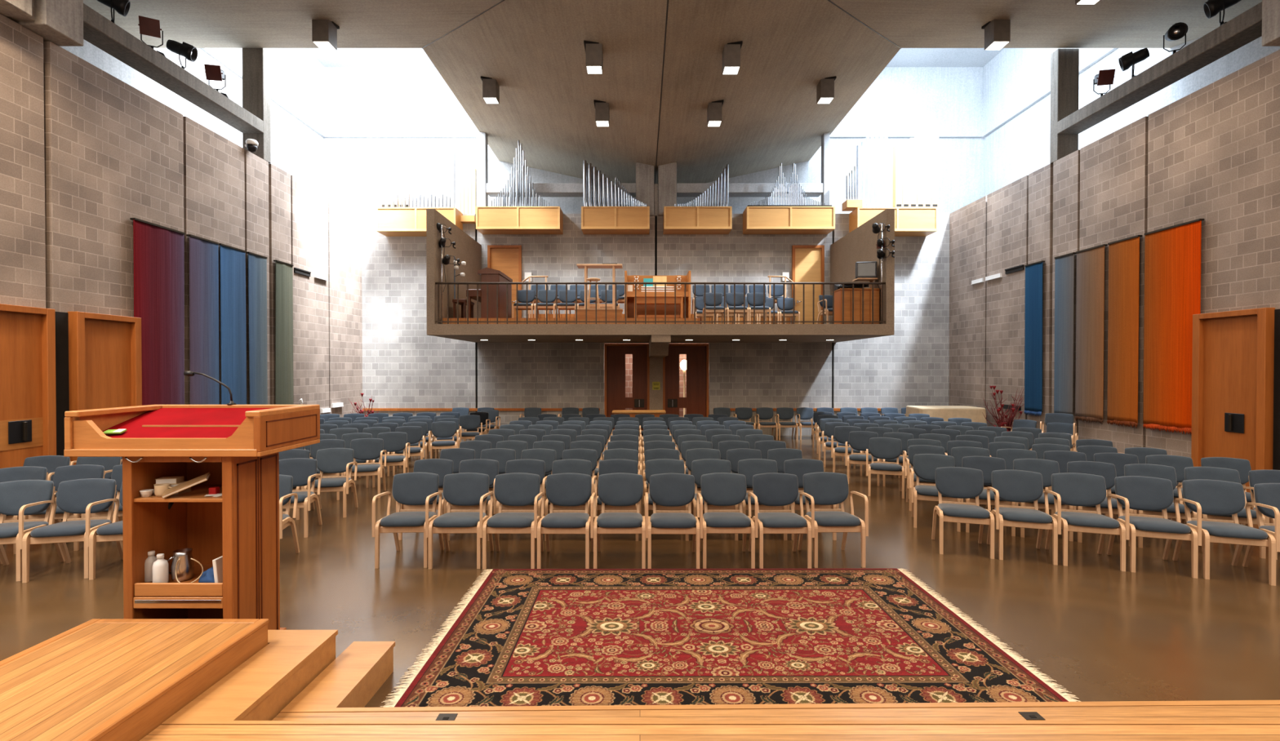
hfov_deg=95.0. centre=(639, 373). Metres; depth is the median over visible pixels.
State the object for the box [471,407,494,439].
armchair
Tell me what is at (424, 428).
armchair
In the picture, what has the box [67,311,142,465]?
door
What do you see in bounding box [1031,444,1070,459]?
armchair
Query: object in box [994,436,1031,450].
armchair
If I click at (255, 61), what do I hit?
concrete column
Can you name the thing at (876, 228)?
lamp
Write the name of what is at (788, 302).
chair
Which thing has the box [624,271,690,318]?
organ console
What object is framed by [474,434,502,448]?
armchair
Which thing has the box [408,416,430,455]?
armchair
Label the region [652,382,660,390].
wall sign
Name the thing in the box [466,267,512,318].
upright piano
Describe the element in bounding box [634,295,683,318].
bench
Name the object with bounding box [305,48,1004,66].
skylight
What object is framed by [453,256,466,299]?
floor lamp
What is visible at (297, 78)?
wall
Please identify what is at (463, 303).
piano bench
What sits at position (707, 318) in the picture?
platform
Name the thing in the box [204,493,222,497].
paper sheets
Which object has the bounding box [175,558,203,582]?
loop
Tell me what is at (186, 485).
book
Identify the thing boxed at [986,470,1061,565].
armchair
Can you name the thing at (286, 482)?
armchair
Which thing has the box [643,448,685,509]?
armchair
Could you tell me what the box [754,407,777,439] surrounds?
armchair
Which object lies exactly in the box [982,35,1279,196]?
wall
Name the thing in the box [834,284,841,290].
desk
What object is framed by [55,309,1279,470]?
trim
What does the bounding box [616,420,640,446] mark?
armchair
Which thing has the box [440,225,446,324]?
lamp pole
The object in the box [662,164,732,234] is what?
organ pipes
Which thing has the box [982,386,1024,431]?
branch arrangement
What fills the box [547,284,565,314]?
chair
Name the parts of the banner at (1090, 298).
rail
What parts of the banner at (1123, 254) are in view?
rail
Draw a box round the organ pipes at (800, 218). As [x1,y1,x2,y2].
[742,163,835,234]
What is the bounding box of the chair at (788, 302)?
[775,297,799,324]
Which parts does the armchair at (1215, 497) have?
leg, post, leg, backrest, seat, seat frame, post, leg, arm, leg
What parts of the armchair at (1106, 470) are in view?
leg, backrest, seat frame, seat, post, leg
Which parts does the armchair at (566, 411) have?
backrest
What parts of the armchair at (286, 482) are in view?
leg, seat, backrest, seat frame, post, arm, leg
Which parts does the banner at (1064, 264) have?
rail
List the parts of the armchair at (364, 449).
seat, backrest, seat frame, leg, arm, leg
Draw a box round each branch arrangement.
[348,393,377,417]
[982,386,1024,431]
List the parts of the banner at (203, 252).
rail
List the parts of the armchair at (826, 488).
leg, post, leg, backrest, seat, seat frame, post, leg, arm, leg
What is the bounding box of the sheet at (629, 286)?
[627,284,632,291]
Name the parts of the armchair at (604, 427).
backrest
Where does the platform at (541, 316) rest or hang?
on the balcony
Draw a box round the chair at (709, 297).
[702,293,725,324]
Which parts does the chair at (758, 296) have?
leg, backrest, seat frame, seat, leg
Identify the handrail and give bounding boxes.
[521,275,548,318]
[768,275,793,324]
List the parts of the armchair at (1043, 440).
backrest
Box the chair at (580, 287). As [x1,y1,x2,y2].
[567,284,584,314]
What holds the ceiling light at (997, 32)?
attached to the ceiling at (663, 59)
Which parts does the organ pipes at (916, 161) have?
panel frame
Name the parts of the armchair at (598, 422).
backrest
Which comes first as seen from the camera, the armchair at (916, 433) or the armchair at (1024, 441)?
the armchair at (1024, 441)
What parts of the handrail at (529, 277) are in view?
post, rail, post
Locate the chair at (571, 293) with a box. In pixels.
[557,289,575,318]
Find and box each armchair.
[0,466,48,554]
[0,480,65,582]
[18,478,123,582]
[22,455,71,493]
[23,464,105,551]
[47,457,121,524]
[70,457,122,465]
[81,464,122,521]
[85,482,123,580]
[104,470,117,498]
[279,448,315,519]
[279,457,322,537]
[279,474,299,566]
[301,448,358,517]
[304,424,337,449]
[304,434,336,458]
[309,439,344,500]
[310,429,324,457]
[320,413,339,422]
[320,417,324,424]
[324,420,348,428]
[328,417,351,423]
[328,427,358,439]
[341,438,386,497]
[342,423,368,432]
[342,432,373,488]
[343,413,364,423]
[353,419,377,427]
[355,417,377,423]
[358,426,391,477]
[368,413,388,423]
[370,431,409,488]
[372,472,444,568]
[373,422,398,431]
[382,416,404,420]
[382,419,405,426]
[391,426,424,475]
[392,413,413,422]
[395,458,453,540]
[399,422,428,467]
[407,418,433,461]
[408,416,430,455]
[416,412,436,422]
[425,472,493,568]
[428,421,457,458]
[431,415,456,452]
[435,417,461,458]
[438,448,475,490]
[440,412,460,433]
[443,458,498,541]
[452,407,469,439]
[457,414,482,439]
[459,440,490,459]
[463,412,490,441]
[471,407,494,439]
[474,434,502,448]
[478,409,500,430]
[479,472,543,569]
[480,448,515,491]
[488,429,514,440]
[493,458,546,540]
[496,440,527,475]
[499,424,524,435]
[508,434,537,449]
[509,420,532,429]
[518,417,539,425]
[519,429,545,441]
[520,407,541,417]
[520,448,555,512]
[528,424,552,435]
[533,440,564,476]
[533,473,593,568]
[536,420,558,430]
[537,413,556,421]
[542,435,570,449]
[542,458,591,541]
[543,417,564,425]
[550,429,576,442]
[557,424,581,436]
[558,407,578,417]
[561,413,581,421]
[562,420,585,431]
[562,448,598,519]
[568,417,589,429]
[569,440,601,483]
[575,435,604,462]
[579,407,599,417]
[581,429,607,460]
[586,413,605,422]
[586,424,609,450]
[589,420,612,441]
[590,472,648,568]
[591,458,640,541]
[592,417,613,439]
[598,448,642,513]
[603,440,642,475]
[606,434,641,469]
[608,429,640,461]
[610,413,630,434]
[611,424,641,453]
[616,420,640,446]
[617,417,640,441]
[635,413,654,436]
[641,417,663,454]
[642,420,668,446]
[642,424,671,453]
[642,429,673,462]
[642,434,676,472]
[642,440,679,504]
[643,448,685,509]
[644,458,691,541]
[648,473,702,568]
[659,413,679,428]
[667,417,688,439]
[669,420,692,444]
[671,424,696,447]
[674,429,701,457]
[677,435,706,466]
[680,440,712,475]
[684,413,703,425]
[685,448,720,491]
[691,458,739,541]
[692,417,713,426]
[696,420,719,430]
[699,472,757,568]
[700,424,724,435]
[705,428,731,442]
[707,413,727,421]
[711,407,730,417]
[711,434,740,449]
[717,417,738,425]
[718,440,749,474]
[723,420,745,429]
[726,448,761,490]
[728,424,753,435]
[733,407,755,429]
[736,429,762,441]
[737,458,789,540]
[745,434,773,448]
[748,472,814,568]
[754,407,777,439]
[755,440,786,459]
[767,448,803,490]
[774,407,797,439]
[784,458,839,540]
[794,407,818,439]
[797,471,868,568]
[811,412,832,448]
[814,407,834,437]
[815,414,838,453]
[816,295,832,324]
[817,418,844,461]
[822,422,850,468]
[831,426,863,475]
[836,412,856,419]
[840,407,857,415]
[842,415,865,452]
[845,431,881,486]
[846,418,870,426]
[853,422,879,468]
[858,407,877,416]
[860,413,880,419]
[864,426,896,478]
[866,437,906,498]
[867,416,889,423]
[874,419,897,426]
[880,407,897,416]
[881,432,915,487]
[883,423,909,432]
[884,413,904,420]
[893,416,916,424]
[897,427,926,478]
[901,407,906,416]
[902,420,926,428]
[904,444,945,511]
[905,439,947,498]
[908,413,929,421]
[909,453,963,532]
[914,424,941,433]
[919,433,950,453]
[920,417,943,425]
[931,421,956,429]
[931,429,960,440]
[946,425,973,435]
[946,440,991,457]
[947,417,971,426]
[951,446,995,508]
[955,435,988,449]
[960,422,987,430]
[961,456,1017,537]
[965,430,995,443]
[977,426,1007,436]
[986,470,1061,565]
[988,442,1025,457]
[992,448,1051,512]
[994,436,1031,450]
[1001,419,1036,431]
[1001,431,1033,449]
[1012,427,1041,444]
[1013,458,1075,542]
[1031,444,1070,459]
[1034,437,1077,452]
[1038,432,1075,450]
[1039,450,1086,515]
[1040,413,1076,448]
[1041,422,1078,451]
[1044,472,1129,571]
[1061,461,1137,546]
[1075,439,1124,453]
[1077,445,1117,461]
[1093,453,1138,516]
[1106,475,1201,578]
[1124,447,1183,514]
[1124,463,1196,547]
[1145,454,1193,522]
[1172,479,1279,586]
[1180,466,1269,559]
[1200,457,1252,524]
[1242,483,1279,567]
[1243,469,1279,559]
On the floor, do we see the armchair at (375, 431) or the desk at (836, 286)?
the armchair at (375, 431)
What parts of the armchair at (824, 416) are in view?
backrest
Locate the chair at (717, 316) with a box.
[715,297,736,324]
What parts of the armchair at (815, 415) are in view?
arm, backrest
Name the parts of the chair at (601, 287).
backrest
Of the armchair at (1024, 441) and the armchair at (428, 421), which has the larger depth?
the armchair at (428, 421)
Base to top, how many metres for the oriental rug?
0.013 m
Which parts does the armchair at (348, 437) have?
backrest, seat, leg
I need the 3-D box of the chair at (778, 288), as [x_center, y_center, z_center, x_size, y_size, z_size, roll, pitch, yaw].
[3.995,-2.153,17.055,0.535,0.910,0.619,0,1,0]
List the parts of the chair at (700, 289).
leg, backrest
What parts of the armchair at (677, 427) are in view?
backrest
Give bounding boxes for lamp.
[97,0,130,22]
[137,15,165,57]
[166,39,197,69]
[204,64,228,97]
[436,222,451,234]
[439,237,456,248]
[442,254,460,265]
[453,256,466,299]
[871,222,890,233]
[876,237,894,248]
[876,248,894,259]
[1093,68,1115,96]
[1118,47,1149,78]
[1163,22,1188,53]
[1203,0,1240,26]
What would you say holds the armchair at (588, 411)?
on the floor
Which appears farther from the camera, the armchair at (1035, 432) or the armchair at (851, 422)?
the armchair at (851, 422)
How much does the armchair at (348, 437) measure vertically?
0.910 m
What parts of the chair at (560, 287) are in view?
backrest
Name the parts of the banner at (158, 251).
rail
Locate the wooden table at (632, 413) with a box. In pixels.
[612,409,666,417]
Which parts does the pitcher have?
handle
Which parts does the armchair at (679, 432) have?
backrest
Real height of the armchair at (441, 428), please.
0.910 m
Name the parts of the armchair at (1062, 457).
backrest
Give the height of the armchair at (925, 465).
0.910 m
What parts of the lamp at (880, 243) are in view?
colour frame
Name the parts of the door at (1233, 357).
handle, handle plate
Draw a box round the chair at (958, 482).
[931,466,994,559]
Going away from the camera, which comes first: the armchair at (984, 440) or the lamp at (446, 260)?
the armchair at (984, 440)
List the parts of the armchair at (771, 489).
leg, leg, backrest, seat frame, seat, post, leg, leg, arm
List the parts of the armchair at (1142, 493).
leg, post, leg, backrest, seat, seat frame, post, leg, arm, leg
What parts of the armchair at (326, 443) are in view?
backrest, seat frame, leg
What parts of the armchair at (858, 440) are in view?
arm, leg, seat frame, seat, backrest, leg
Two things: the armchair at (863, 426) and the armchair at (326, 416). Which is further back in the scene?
the armchair at (326, 416)
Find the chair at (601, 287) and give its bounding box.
[591,284,605,303]
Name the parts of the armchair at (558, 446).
backrest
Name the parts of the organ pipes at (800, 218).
panel frame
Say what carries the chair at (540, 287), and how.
on the platform at (541, 316)
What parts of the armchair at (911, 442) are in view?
backrest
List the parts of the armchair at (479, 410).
backrest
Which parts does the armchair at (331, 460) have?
leg, seat, seat frame, backrest, leg, post, arm, leg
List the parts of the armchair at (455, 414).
backrest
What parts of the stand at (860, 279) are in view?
shelf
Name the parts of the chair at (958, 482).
leg, leg, post, backrest, seat frame, seat, post, leg, leg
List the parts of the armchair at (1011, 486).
leg, arm, leg, backrest, seat frame, seat, post, leg, leg, arm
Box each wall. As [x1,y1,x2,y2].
[0,13,362,417]
[60,39,324,192]
[324,66,983,213]
[361,213,949,435]
[948,49,1279,483]
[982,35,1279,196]
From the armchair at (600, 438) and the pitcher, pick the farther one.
the armchair at (600, 438)
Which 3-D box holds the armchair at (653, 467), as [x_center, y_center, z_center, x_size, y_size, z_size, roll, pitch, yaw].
[0.334,1.560,7.362,0.566,0.910,0.619,0,1,0]
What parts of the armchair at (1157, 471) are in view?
leg, backrest, seat frame, seat, arm, leg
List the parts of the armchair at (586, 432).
backrest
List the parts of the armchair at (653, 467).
leg, seat, backrest, seat frame, leg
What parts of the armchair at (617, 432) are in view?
backrest, arm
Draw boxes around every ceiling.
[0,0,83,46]
[83,0,1262,183]
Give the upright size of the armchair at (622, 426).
0.910 m
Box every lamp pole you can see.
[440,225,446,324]
[876,223,882,324]
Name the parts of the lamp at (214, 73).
colour frame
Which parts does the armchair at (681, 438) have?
backrest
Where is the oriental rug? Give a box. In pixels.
[380,568,1080,707]
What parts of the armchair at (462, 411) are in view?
backrest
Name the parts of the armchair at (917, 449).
arm, leg, leg, seat frame, seat, backrest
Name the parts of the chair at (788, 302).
backrest, seat frame, seat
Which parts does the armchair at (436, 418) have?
backrest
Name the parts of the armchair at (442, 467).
leg, seat frame, backrest, seat, leg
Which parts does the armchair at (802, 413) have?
arm, leg, backrest, seat, seat frame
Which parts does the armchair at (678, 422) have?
backrest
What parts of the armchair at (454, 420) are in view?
seat, backrest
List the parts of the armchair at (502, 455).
backrest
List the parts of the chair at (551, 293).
leg, seat frame, seat, backrest, leg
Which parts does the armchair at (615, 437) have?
backrest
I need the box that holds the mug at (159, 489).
[154,483,172,497]
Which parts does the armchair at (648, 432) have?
backrest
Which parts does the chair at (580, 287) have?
backrest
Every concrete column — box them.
[242,48,271,163]
[476,130,488,206]
[649,357,662,409]
[821,132,829,204]
[1049,48,1079,163]
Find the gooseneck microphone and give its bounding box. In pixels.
[183,370,236,404]
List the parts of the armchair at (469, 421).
seat frame, seat, backrest, arm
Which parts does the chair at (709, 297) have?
backrest, seat frame, seat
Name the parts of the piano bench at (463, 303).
leg, leg, seat, leg, leg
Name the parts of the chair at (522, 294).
leg, seat frame, seat, backrest, leg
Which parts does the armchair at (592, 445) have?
backrest, seat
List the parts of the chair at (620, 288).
backrest, seat frame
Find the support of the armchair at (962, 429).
on the floor
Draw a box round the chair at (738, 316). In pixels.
[736,297,758,324]
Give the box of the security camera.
[244,138,258,152]
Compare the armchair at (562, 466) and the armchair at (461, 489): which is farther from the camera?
the armchair at (562, 466)
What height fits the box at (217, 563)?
0.171 m
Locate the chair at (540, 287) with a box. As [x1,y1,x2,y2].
[527,284,549,314]
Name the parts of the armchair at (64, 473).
seat, seat frame, leg, backrest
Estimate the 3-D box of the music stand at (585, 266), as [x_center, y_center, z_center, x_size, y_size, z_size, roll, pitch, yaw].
[-1.028,-2.064,15.061,1.152,1.418,0.440,0,1,0]
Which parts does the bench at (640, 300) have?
seat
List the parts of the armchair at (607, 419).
backrest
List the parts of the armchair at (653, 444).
leg, backrest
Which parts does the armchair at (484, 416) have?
seat, backrest, arm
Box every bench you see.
[452,299,474,318]
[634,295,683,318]
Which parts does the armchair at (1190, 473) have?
leg, backrest, seat frame, seat, arm, leg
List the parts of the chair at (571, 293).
seat frame, seat, backrest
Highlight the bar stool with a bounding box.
[586,277,599,308]
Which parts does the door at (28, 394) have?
handle plate, handle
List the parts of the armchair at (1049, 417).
arm, backrest, arm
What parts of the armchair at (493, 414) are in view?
seat, backrest, arm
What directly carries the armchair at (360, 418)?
on the floor
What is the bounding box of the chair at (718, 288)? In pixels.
[711,284,728,297]
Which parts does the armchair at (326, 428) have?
backrest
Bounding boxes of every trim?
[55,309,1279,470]
[362,408,880,411]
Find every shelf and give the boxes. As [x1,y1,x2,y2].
[133,484,222,502]
[150,564,213,582]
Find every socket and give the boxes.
[435,713,457,720]
[1017,711,1044,719]
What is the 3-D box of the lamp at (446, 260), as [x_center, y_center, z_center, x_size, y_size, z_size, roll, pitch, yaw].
[-4.569,-2.743,14.223,0.409,0.236,0.301,0,1,-29]
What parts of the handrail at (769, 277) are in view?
post, rail, post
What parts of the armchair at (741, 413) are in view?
backrest, seat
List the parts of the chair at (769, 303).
backrest, seat frame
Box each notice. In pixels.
[524,272,531,281]
[782,272,789,280]
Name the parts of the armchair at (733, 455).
backrest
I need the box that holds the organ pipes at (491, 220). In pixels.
[475,139,563,234]
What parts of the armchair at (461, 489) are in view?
leg, arm, leg, post, seat frame, seat, backrest, leg, post, leg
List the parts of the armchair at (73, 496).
leg, arm, leg, post, seat frame, seat, backrest, leg, post, leg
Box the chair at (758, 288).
[748,284,768,297]
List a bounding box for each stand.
[576,263,622,308]
[852,277,877,288]
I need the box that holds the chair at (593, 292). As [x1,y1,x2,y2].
[577,289,597,308]
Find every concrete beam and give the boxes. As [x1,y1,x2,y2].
[83,3,263,133]
[485,182,635,196]
[676,182,823,196]
[1057,1,1262,133]
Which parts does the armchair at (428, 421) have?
backrest, seat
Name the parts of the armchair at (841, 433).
arm, leg, seat, seat frame, backrest, leg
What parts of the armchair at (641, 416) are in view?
backrest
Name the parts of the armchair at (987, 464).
leg, backrest, seat frame, seat, leg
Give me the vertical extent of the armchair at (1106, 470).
0.910 m
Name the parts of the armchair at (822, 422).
arm, leg, seat, backrest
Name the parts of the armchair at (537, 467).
arm, leg, seat frame, backrest, leg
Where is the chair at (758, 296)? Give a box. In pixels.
[745,293,770,324]
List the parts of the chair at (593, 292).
seat, backrest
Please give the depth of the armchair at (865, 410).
17.36 m
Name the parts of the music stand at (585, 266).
leg, leg, leg, leg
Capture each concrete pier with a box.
[635,162,676,216]
[1262,0,1279,46]
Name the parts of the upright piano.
leg, lid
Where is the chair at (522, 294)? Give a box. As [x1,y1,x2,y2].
[511,289,536,318]
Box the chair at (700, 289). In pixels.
[691,284,710,314]
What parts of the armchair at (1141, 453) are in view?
backrest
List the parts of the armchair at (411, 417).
backrest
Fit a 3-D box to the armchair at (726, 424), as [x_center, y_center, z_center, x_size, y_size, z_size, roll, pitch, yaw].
[2.112,1.507,12.886,0.566,0.910,0.619,0,1,1]
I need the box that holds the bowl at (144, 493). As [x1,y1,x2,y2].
[139,488,153,497]
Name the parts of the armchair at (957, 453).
backrest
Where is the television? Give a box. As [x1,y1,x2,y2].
[854,261,877,278]
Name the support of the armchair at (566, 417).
on the floor
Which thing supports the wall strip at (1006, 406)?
attached to the wall at (1211, 154)
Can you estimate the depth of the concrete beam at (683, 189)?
17.97 m
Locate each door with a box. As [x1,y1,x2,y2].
[0,303,56,468]
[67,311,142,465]
[487,244,521,318]
[604,343,649,430]
[662,343,708,430]
[791,244,824,324]
[1191,307,1275,493]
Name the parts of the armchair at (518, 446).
backrest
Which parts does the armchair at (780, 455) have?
backrest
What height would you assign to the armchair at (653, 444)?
0.910 m
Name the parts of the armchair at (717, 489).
leg, leg, post, backrest, seat, seat frame, post, leg, leg, arm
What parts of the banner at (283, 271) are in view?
rail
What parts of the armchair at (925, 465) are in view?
arm, leg, leg, post, seat, backrest, seat frame, leg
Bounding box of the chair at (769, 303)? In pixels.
[755,297,778,324]
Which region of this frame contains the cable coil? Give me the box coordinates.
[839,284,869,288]
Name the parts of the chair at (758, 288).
backrest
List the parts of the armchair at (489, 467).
arm, leg, seat frame, backrest, seat, leg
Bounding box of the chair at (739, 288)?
[729,284,747,297]
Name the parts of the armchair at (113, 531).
leg, arm, seat frame, seat, backrest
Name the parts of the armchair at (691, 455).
backrest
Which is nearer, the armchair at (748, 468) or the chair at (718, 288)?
the armchair at (748, 468)
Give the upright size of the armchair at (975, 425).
0.910 m
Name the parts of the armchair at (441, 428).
arm, leg, seat frame, seat, backrest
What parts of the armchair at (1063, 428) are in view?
backrest, arm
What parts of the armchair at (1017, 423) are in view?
backrest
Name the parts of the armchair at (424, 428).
backrest, seat, leg, leg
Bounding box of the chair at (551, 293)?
[533,289,555,318]
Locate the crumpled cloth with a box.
[198,566,214,582]
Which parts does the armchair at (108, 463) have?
arm, backrest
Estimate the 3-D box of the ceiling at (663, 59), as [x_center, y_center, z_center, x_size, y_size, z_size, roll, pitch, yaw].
[0.480,-6.732,8.796,23.000,1.205,23.320,0,1,0]
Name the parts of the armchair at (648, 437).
leg, backrest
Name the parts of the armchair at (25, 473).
seat frame, leg, backrest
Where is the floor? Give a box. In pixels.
[0,435,1279,707]
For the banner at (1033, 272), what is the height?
3.650 m
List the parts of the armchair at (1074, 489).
leg, post, leg, backrest, seat, seat frame, post, leg, arm, leg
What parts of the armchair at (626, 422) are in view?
backrest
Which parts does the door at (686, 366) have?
handle plate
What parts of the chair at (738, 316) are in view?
backrest, seat frame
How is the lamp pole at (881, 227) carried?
on the balcony
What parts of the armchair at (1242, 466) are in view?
backrest, seat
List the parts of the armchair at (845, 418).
backrest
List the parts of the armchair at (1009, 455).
backrest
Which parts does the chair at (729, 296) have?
leg, backrest, seat frame, seat, leg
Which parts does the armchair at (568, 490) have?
arm, leg, leg, post, seat frame, seat, backrest, post, leg, leg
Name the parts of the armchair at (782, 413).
arm, leg, backrest, seat frame, seat, leg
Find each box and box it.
[208,487,219,494]
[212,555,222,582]
[573,308,622,318]
[905,405,986,423]
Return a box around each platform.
[0,618,268,740]
[442,318,700,324]
[528,314,693,318]
[697,315,790,324]
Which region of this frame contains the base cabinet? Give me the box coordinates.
[831,288,880,324]
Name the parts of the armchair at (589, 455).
backrest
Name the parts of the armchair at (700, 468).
leg, post, seat, backrest, seat frame, leg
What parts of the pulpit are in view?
handle, panel, trim, rail, frame, drawer, handle, panel, panel, panel moulding, panel moulding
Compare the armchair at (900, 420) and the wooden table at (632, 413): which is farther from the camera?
the wooden table at (632, 413)
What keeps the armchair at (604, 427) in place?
on the floor
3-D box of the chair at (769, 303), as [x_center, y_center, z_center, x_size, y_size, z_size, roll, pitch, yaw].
[3.467,-1.644,16.059,0.535,0.910,0.619,0,1,0]
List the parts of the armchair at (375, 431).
backrest, leg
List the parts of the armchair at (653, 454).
leg, backrest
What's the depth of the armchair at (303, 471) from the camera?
7.56 m
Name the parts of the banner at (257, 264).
rail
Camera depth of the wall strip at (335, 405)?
16.40 m
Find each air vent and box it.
[293,267,311,276]
[1004,264,1024,274]
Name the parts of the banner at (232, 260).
rail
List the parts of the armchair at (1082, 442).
backrest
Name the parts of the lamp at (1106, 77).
colour frame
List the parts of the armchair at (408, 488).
leg, arm, leg, post, seat frame, seat, backrest, leg, post, leg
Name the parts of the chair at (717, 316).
backrest, seat frame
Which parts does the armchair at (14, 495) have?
post, leg, seat frame, seat, backrest, leg, post, leg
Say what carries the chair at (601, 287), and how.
on the platform at (541, 316)
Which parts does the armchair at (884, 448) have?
arm, leg, backrest, seat, seat frame, leg, leg, arm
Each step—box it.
[139,630,1279,740]
[271,641,1279,720]
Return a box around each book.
[151,487,191,494]
[154,481,185,487]
[155,475,184,484]
[161,472,210,498]
[643,278,653,286]
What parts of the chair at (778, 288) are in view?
backrest, seat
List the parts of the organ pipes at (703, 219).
panel frame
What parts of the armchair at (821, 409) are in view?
backrest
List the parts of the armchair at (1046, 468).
leg, backrest, seat frame, seat, leg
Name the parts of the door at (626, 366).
handle plate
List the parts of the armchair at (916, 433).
backrest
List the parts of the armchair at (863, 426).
backrest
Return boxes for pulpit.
[63,404,319,630]
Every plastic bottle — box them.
[144,551,156,582]
[151,553,168,582]
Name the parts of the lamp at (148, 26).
colour frame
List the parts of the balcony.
railing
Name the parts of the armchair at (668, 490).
leg, post, backrest, seat, seat frame, post, leg, leg, arm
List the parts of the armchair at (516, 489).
arm, leg, leg, post, seat frame, seat, backrest, leg, leg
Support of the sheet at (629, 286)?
on the organ console
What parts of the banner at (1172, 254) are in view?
rail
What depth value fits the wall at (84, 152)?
9.85 m
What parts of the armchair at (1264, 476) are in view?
post, backrest, leg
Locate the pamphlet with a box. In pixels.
[102,429,126,434]
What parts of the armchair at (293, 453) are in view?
backrest, leg, leg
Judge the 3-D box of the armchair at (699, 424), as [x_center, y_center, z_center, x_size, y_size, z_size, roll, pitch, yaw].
[1.521,1.507,12.863,0.566,0.910,0.619,0,1,0]
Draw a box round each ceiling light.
[311,19,339,49]
[480,75,499,103]
[583,40,603,73]
[593,99,609,126]
[706,99,723,126]
[721,40,742,74]
[816,75,836,103]
[981,19,1010,49]
[1075,0,1099,4]
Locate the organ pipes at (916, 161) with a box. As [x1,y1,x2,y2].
[841,120,938,236]
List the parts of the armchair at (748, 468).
leg, seat, backrest, seat frame, leg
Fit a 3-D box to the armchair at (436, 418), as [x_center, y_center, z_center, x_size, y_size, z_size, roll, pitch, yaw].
[-4.780,1.493,14.300,0.566,0.910,0.619,0,1,-15]
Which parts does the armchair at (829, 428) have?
arm, leg, seat frame, backrest, seat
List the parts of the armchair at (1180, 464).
backrest, seat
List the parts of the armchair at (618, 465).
arm, leg, seat, seat frame, backrest, leg, arm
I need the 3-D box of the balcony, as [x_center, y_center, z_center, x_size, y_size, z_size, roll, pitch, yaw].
[0.485,-2.193,15.930,11.070,3.440,4.100,0,1,0]
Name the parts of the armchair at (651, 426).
backrest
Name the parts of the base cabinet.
door, door, door, door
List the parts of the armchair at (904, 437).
leg, seat, backrest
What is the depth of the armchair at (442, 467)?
7.52 m
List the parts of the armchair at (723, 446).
backrest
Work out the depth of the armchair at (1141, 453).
8.62 m
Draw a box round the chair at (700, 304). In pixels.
[693,297,714,324]
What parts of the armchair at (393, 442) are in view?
leg, seat frame, seat, backrest, leg, leg, arm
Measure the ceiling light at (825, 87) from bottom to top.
0.626 m
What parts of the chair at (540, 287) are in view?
backrest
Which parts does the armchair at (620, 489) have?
arm, leg, leg, post, seat frame, seat, backrest, post, leg, arm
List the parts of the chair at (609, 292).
backrest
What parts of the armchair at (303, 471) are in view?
backrest, seat frame, seat, leg, post, arm, leg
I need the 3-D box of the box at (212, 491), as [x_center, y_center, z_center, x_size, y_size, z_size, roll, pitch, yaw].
[-2.902,0.802,3.998,0.050,0.050,0.040,0,1,0]
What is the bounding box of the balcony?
[426,208,894,357]
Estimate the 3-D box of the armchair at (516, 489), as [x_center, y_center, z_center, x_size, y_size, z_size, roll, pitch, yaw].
[-1.373,1.569,6.355,0.566,0.910,0.619,0,1,0]
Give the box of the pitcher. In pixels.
[167,547,194,582]
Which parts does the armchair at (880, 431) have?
backrest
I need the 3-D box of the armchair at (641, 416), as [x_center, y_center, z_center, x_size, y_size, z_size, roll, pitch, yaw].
[0.123,1.489,14.723,0.596,0.910,0.619,0,1,-1]
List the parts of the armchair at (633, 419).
backrest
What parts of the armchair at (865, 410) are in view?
backrest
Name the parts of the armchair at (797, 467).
leg, backrest, seat, seat frame, leg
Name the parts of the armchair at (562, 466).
arm, leg, seat frame, backrest, leg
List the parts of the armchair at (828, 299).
leg, arm, leg, backrest, seat frame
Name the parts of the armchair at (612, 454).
backrest, arm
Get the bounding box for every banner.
[129,217,185,405]
[186,234,219,404]
[217,243,246,404]
[245,251,267,404]
[273,260,293,404]
[1024,261,1044,416]
[1053,252,1076,414]
[1075,244,1107,423]
[1106,235,1142,428]
[1142,218,1204,434]
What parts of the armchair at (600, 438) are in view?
backrest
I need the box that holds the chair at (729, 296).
[725,293,748,324]
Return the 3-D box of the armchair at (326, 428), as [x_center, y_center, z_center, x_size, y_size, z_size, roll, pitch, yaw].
[-6.527,1.515,12.037,0.566,0.910,0.619,0,1,-18]
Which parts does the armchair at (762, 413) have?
arm, backrest, seat frame, seat, leg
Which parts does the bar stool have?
leg, leg, seat, leg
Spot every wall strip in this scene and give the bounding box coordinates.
[314,273,328,280]
[320,408,330,413]
[331,402,343,408]
[971,278,983,284]
[985,273,1002,280]
[1002,404,1021,410]
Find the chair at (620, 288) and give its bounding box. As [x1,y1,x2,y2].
[608,284,624,303]
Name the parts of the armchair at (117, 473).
seat frame, seat, backrest, post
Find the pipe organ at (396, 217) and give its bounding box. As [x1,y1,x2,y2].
[375,150,476,236]
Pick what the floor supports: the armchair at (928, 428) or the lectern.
the armchair at (928, 428)
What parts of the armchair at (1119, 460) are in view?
seat, backrest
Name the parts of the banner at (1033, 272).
rail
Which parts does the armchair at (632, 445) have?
backrest, arm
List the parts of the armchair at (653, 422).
backrest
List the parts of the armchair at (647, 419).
leg, backrest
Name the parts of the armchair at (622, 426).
backrest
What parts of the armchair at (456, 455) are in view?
backrest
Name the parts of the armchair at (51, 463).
backrest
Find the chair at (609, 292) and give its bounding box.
[600,289,619,308]
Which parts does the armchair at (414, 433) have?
leg, seat frame, seat, backrest, leg, arm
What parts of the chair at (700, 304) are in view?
backrest, seat frame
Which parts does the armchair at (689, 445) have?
backrest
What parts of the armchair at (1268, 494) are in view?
leg, post, seat, backrest, leg, seat frame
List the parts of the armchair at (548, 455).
backrest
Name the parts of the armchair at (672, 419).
backrest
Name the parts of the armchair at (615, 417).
backrest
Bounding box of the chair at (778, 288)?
[767,284,787,310]

